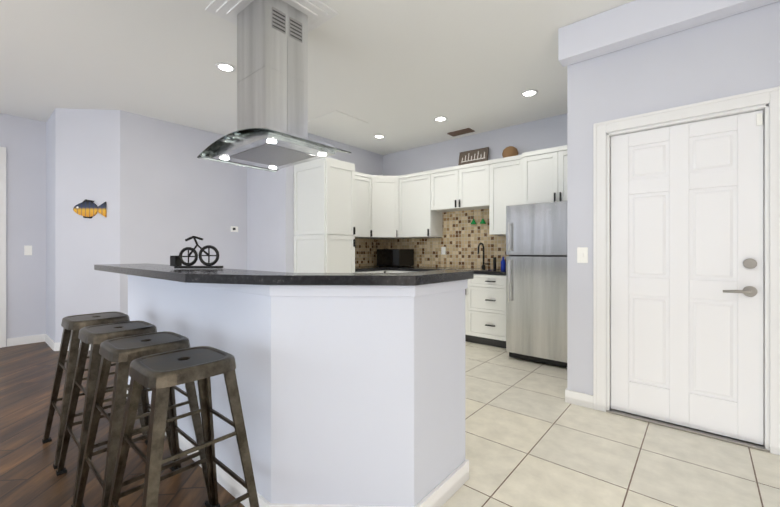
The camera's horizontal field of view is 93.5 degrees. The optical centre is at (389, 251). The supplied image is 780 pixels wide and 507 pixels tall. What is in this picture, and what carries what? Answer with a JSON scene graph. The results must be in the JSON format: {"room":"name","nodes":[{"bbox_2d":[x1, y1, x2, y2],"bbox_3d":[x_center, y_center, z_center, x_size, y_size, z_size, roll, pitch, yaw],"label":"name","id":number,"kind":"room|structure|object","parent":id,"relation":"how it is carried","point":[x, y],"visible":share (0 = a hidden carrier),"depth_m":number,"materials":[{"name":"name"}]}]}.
{"room":"kitchen","nodes":[
{"label":"kitchen","id":0,"kind":"room"},
{"bbox_2d":[0,113,45,346],"bbox_3d":[-6.088,-0.251,2.793,0.120,2.800,5.080,0,0,40],"label":"wall","id":1,"kind":"structure","parent":0,"point":[22,140],"depth_m":4.54,"materials":[{"name":"paint"}]},
{"bbox_2d":[0,147,5,347],"bbox_3d":[-5.016,-0.048,3.988,0.080,2.395,1.160,0,0,40],"label":"trim","id":2,"kind":"structure","parent":1,"relation":"attached to","point":[2,246],"depth_m":4.38,"materials":[{"name":"white wood"}]},
{"bbox_2d":[24,246,31,254],"bbox_3d":[-4.499,-0.010,4.558,0.006,0.120,0.070,0,0,40],"label":"light switch","id":3,"kind":"object","parent":1,"relation":"attached to","point":[27,250],"visible":1,"depth_m":4.55,"materials":[{"name":"white plastic"}]},
{"bbox_2d":[46,108,119,342],"bbox_3d":[-3.776,-0.250,4.487,1.200,2.800,0.500,0,0,40],"label":"wall","id":4,"kind":"structure","parent":0,"point":[82,155],"depth_m":4.26,"materials":[{"name":"paint"}]},
{"bbox_2d":[73,199,105,217],"bbox_3d":[-3.479,-0.490,4.248,0.350,0.220,0.026,0,0,-5],"label":"art","id":5,"kind":"object","parent":4,"relation":"attached to","point":[85,208],"visible":1,"depth_m":4.24,"materials":[{"name":"paint"}]},
{"bbox_2d":[120,110,246,314],"bbox_3d":[-2.693,-0.250,4.924,0.120,2.800,1.570,0,0,40],"label":"wall","id":6,"kind":"structure","parent":0,"point":[175,192],"depth_m":4.72,"materials":[{"name":"paint"}]},
{"bbox_2d":[231,226,237,231],"bbox_3d":[-2.257,-0.320,5.322,0.026,0.080,0.100,0,0,40],"label":"thermostat","id":7,"kind":"object","parent":6,"relation":"attached to","point":[234,228],"visible":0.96,"depth_m":5.31,"materials":[{"name":"white plastic"}]},
{"bbox_2d":[247,133,382,272],"bbox_3d":[-1.177,-0.249,5.931,1.120,2.800,1.930,0,0,40],"label":"wall","id":8,"kind":"structure","parent":0,"point":[270,221],"depth_m":5.15,"materials":[{"name":"paint"}]},
{"bbox_2d":[354,172,369,237],"bbox_3d":[-0.588,-0.685,5.461,0.380,0.950,0.720,0,0,40],"label":"upper cabinet","id":9,"kind":"object","parent":8,"relation":"attached to","point":[362,181],"depth_m":5.48,"materials":[{"name":"white wood"}]},
{"bbox_2d":[355,238,382,265],"bbox_3d":[-0.556,0.016,5.789,0.009,0.447,1.260,0,0,40],"label":"backsplash","id":10,"kind":"structure","parent":8,"relation":"attached to","point":[365,248],"depth_m":5.98,"materials":[{"name":"tile"}]},
{"bbox_2d":[0,0,633,154],"bbox_3d":[-1.454,-1.701,1.470,9.050,0.100,9.480,0,0,40],"label":"ceiling","id":11,"kind":"structure","parent":0,"point":[400,75],"depth_m":3.22,"materials":[{"name":"white paint"}]},
{"bbox_2d":[215,62,235,71],"bbox_3d":[-1.474,-1.646,3.287,0.170,0.007,0.170,0,0,40],"label":"recessed light","id":12,"kind":"object","parent":11,"relation":"in","point":[224,67],"visible":1,"depth_m":3.28,"materials":[{"name":"white"}]},
{"bbox_2d":[205,0,338,32],"bbox_3d":[-0.806,-1.634,2.514,0.660,0.032,0.620,0,0,40],"label":"trim","id":13,"kind":"structure","parent":11,"relation":"attached to","point":[318,12],"depth_m":2.47,"materials":[{"name":"white"}]},
{"bbox_2d":[197,0,350,171],"bbox_3d":[-0.806,-1.133,2.514,0.910,0.975,0.620,0,0,40],"label":"range hood","id":14,"kind":"object","parent":11,"relation":"hanging from","point":[270,134],"visible":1,"depth_m":2.39,"materials":[{"name":"silver metal"}]},
{"bbox_2d":[308,111,367,131],"bbox_3d":[-0.663,-1.646,4.678,0.550,0.008,0.550,0,0,40],"label":"ceiling access panel","id":15,"kind":"object","parent":11,"relation":"attached to","point":[337,121],"visible":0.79,"depth_m":4.64,"materials":[{"name":"white paint"}]},
{"bbox_2d":[373,134,384,138],"bbox_3d":[-0.156,-1.645,5.265,0.170,0.007,0.170,0,0,40],"label":"recessed light","id":16,"kind":"object","parent":11,"relation":"in","point":[378,136],"visible":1,"depth_m":5.26,"materials":[{"name":"white plastic"}]},
{"bbox_2d":[434,116,446,121],"bbox_3d":[0.630,-1.645,4.568,0.170,0.007,0.170,0,0,40],"label":"recessed light","id":17,"kind":"object","parent":11,"relation":"in","point":[440,118],"visible":1,"depth_m":4.55,"materials":[{"name":"white plastic"}]},
{"bbox_2d":[447,128,474,136],"bbox_3d":[0.980,-1.641,5.071,0.340,0.016,0.160,0,0,40],"label":"ceiling vent","id":18,"kind":"object","parent":11,"relation":"in","point":[462,131],"visible":1,"depth_m":5.05,"materials":[{"name":"brown metal"}]},
{"bbox_2d":[521,90,537,96],"bbox_3d":[1.455,-1.646,3.825,0.170,0.007,0.170,0,0,40],"label":"recessed light","id":19,"kind":"object","parent":11,"relation":"in","point":[528,93],"visible":1,"depth_m":3.83,"materials":[{"name":"white"}]},
{"bbox_2d":[558,0,779,66],"bbox_3d":[2.535,-1.530,1.701,3.280,0.239,0.129,0,0,40],"label":"soffit beam","id":20,"kind":"structure","parent":11,"relation":"attached to","point":[632,23],"depth_m":2.41,"materials":[{"name":"paint"}]},
{"bbox_2d":[0,341,779,506],"bbox_3d":[-1.454,1.179,1.468,9.050,0.060,9.480,0,0,40],"label":"floor","id":21,"kind":"structure","parent":0,"point":[533,438],"depth_m":2.06,"materials":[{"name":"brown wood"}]},
{"bbox_2d":[42,311,145,468],"bbox_3d":[-1.792,0.772,2.236,0.435,0.754,0.435,0,0,40],"label":"stool","id":22,"kind":"object","parent":21,"relation":"on","point":[72,325],"visible":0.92,"depth_m":2.14,"materials":[{"name":"black metal"}]},
{"bbox_2d":[56,321,173,506],"bbox_3d":[-1.423,0.772,1.921,0.435,0.754,0.435,0,0,40],"label":"stool","id":23,"kind":"object","parent":21,"relation":"on","point":[95,336],"visible":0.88,"depth_m":1.87,"materials":[{"name":"black metal"}]},
{"bbox_2d":[74,331,210,506],"bbox_3d":[-1.092,0.772,1.639,0.435,0.754,0.435,0,0,40],"label":"stool","id":24,"kind":"object","parent":21,"relation":"on","point":[122,352],"visible":0.94,"depth_m":1.60,"materials":[{"name":"black metal"}]},
{"bbox_2d":[108,346,258,506],"bbox_3d":[-0.764,0.772,1.360,0.435,0.754,0.435,0,0,40],"label":"stool","id":25,"kind":"object","parent":21,"relation":"on","point":[160,374],"visible":1,"depth_m":1.33,"materials":[{"name":"black metal"}]},
{"bbox_2d":[127,275,473,506],"bbox_3d":[-0.825,0.644,2.345,2.518,1.010,0.838,0,0,40],"label":"kitchen island","id":26,"kind":"object","parent":21,"relation":"on","point":[351,387],"depth_m":1.53,"materials":[{"name":"paint"}]},
{"bbox_2d":[94,263,473,298],"bbox_3d":[-0.884,0.119,2.284,2.550,0.040,1.040,0,0,40],"label":"island countertop","id":27,"kind":"structure","parent":26,"relation":"on","point":[286,285],"depth_m":1.55,"materials":[{"name":"black stone"}]},
{"bbox_2d":[170,236,222,267],"bbox_3d":[-1.076,0.004,2.043,0.265,0.181,0.070,0,0,1],"label":"figurine","id":28,"kind":"object","parent":27,"relation":"on","point":[176,261],"visible":1,"depth_m":2.04,"materials":[{"name":"black plastic"}]},
{"bbox_2d":[294,157,354,272],"bbox_3d":[-0.868,-0.005,4.889,0.697,2.310,0.505,0,0,40],"label":"tall cabinet","id":29,"kind":"object","parent":21,"relation":"on","point":[324,214],"visible":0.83,"depth_m":4.69,"materials":[{"name":"white wood"}]},
{"bbox_2d":[465,289,466,340],"bbox_3d":[0.974,0.715,4.961,0.507,0.870,0.607,0,0,40],"label":"base cabinet","id":30,"kind":"object","parent":21,"relation":"on","point":[465,289],"depth_m":4.59,"materials":[{"name":"white wood"}]},
{"bbox_2d":[467,279,505,347],"bbox_3d":[1.376,0.715,4.619,0.662,0.870,0.607,0,0,40],"label":"base cabinet","id":31,"kind":"object","parent":21,"relation":"on","point":[485,307],"depth_m":4.42,"materials":[{"name":"white wood"}]},
{"bbox_2d":[355,267,505,278],"bbox_3d":[0.429,0.260,4.973,2.562,0.040,1.297,0,0,40],"label":"countertop","id":32,"kind":"structure","parent":31,"relation":"on","point":[479,273],"depth_m":5.00,"materials":[{"name":"black stone"}]},
{"bbox_2d":[377,249,413,266],"bbox_3d":[0.080,0.104,5.756,0.460,0.270,0.366,0,0,40],"label":"microwave","id":33,"kind":"object","parent":32,"relation":"on","point":[395,257],"visible":1,"depth_m":5.60,"materials":[{"name":"black plastic"}]},
{"bbox_2d":[506,201,566,366],"bbox_3d":[1.754,0.332,3.936,0.760,1.635,0.802,0,0,40],"label":"fridge","id":34,"kind":"object","parent":21,"relation":"on","point":[536,283],"visible":0.77,"depth_m":3.71,"materials":[{"name":"grey metal"}]},
{"bbox_2d":[383,113,566,267],"bbox_3d":[2.416,-0.250,4.234,6.750,2.800,0.150,0,0,40],"label":"wall","id":35,"kind":"structure","parent":0,"point":[546,133],"depth_m":5.08,"materials":[{"name":"paint"}]},
{"bbox_2d":[362,175,413,238],"bbox_3d":[-0.087,-0.684,5.822,0.674,0.950,0.674,0,0,40],"label":"upper cabinet","id":36,"kind":"object","parent":35,"relation":"attached to","point":[383,189],"depth_m":5.62,"materials":[{"name":"white wood"}]},
{"bbox_2d":[398,170,442,236],"bbox_3d":[0.452,-0.684,5.556,0.686,0.950,0.380,0,0,40],"label":"upper cabinet","id":37,"kind":"object","parent":35,"relation":"attached to","point":[415,205],"depth_m":5.44,"materials":[{"name":"white wood"}]},
{"bbox_2d":[383,209,508,268],"bbox_3d":[0.845,-0.172,5.462,2.564,0.822,0.017,0,0,40],"label":"backsplash","id":38,"kind":"structure","parent":35,"relation":"attached to","point":[458,242],"depth_m":5.32,"materials":[{"name":"tile"}]},
{"bbox_2d":[434,161,489,212],"bbox_3d":[1.029,-0.872,5.099,0.900,0.575,0.327,0,0,40],"label":"upper cabinet","id":39,"kind":"object","parent":35,"relation":"attached to","point":[460,187],"depth_m":4.94,"materials":[{"name":"white wood"}]},
{"bbox_2d":[458,147,488,164],"bbox_3d":[1.159,-1.288,5.112,0.440,0.259,0.078,0,0,40],"label":"sign","id":40,"kind":"object","parent":39,"relation":"on","point":[474,156],"visible":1,"depth_m":5.10,"materials":[{"name":"brown wood"}]},
{"bbox_2d":[471,210,475,224],"bbox_3d":[1.168,-0.478,5.121,0.087,0.207,0.087,0,0,25],"label":"glass","id":41,"kind":"object","parent":39,"relation":"hanging from","point":[473,222],"depth_m":5.12,"materials":[{"name":"green glass"}]},
{"bbox_2d":[482,155,521,235],"bbox_3d":[1.522,-0.685,4.679,0.508,0.950,0.327,0,0,40],"label":"upper cabinet","id":42,"kind":"object","parent":35,"relation":"attached to","point":[505,173],"depth_m":4.57,"materials":[{"name":"white wood"}]},
{"bbox_2d":[502,146,517,157],"bbox_3d":[1.530,-1.246,4.668,0.200,0.170,0.200,0,0,40],"label":"decorative basket","id":43,"kind":"object","parent":42,"relation":"on","point":[509,151],"visible":0.73,"depth_m":4.59,"materials":[{"name":"brown wicker"}]},
{"bbox_2d":[522,145,566,203],"bbox_3d":[1.996,-0.850,4.228,0.799,0.620,0.397,0,0,40],"label":"upper cabinet","id":44,"kind":"object","parent":35,"relation":"attached to","point":[544,171],"depth_m":4.17,"materials":[{"name":"white wood"}]},
{"bbox_2d":[567,1,779,394],"bbox_3d":[3.144,-0.251,2.391,3.250,2.800,1.710,0,0,40],"label":"wall","id":45,"kind":"structure","parent":0,"point":[736,54],"depth_m":2.51,"materials":[{"name":"paint"}]},
{"bbox_2d":[7,334,592,408],"bbox_3d":[-1.762,1.101,1.107,8.650,0.095,8.130,0,0,40],"label":"baseboard","id":46,"kind":"structure","parent":45,"relation":"attached to","point":[579,398],"depth_m":4.22,"materials":[{"name":"white wood"}]},
{"bbox_2d":[577,247,587,262],"bbox_3d":[1.428,0.029,2.722,0.072,0.116,0.012,0,0,40],"label":"light switch","id":47,"kind":"object","parent":45,"relation":"attached to","point":[582,254],"visible":1,"depth_m":2.72,"materials":[{"name":"white plastic"}]},
{"bbox_2d":[593,86,779,454],"bbox_3d":[1.889,0.112,2.395,0.976,2.075,0.132,0,0,40],"label":"door frame","id":48,"kind":"structure","parent":45,"relation":"attached to","point":[602,135],"depth_m":2.27,"materials":[{"name":"white wood"}]},
{"bbox_2d":[611,110,763,444],"bbox_3d":[1.875,0.154,2.378,0.774,1.958,0.097,0,0,40],"label":"entry door","id":49,"kind":"structure","parent":45,"relation":"in","point":[687,274],"depth_m":2.35,"materials":[{"name":"white wood"}]}
]}

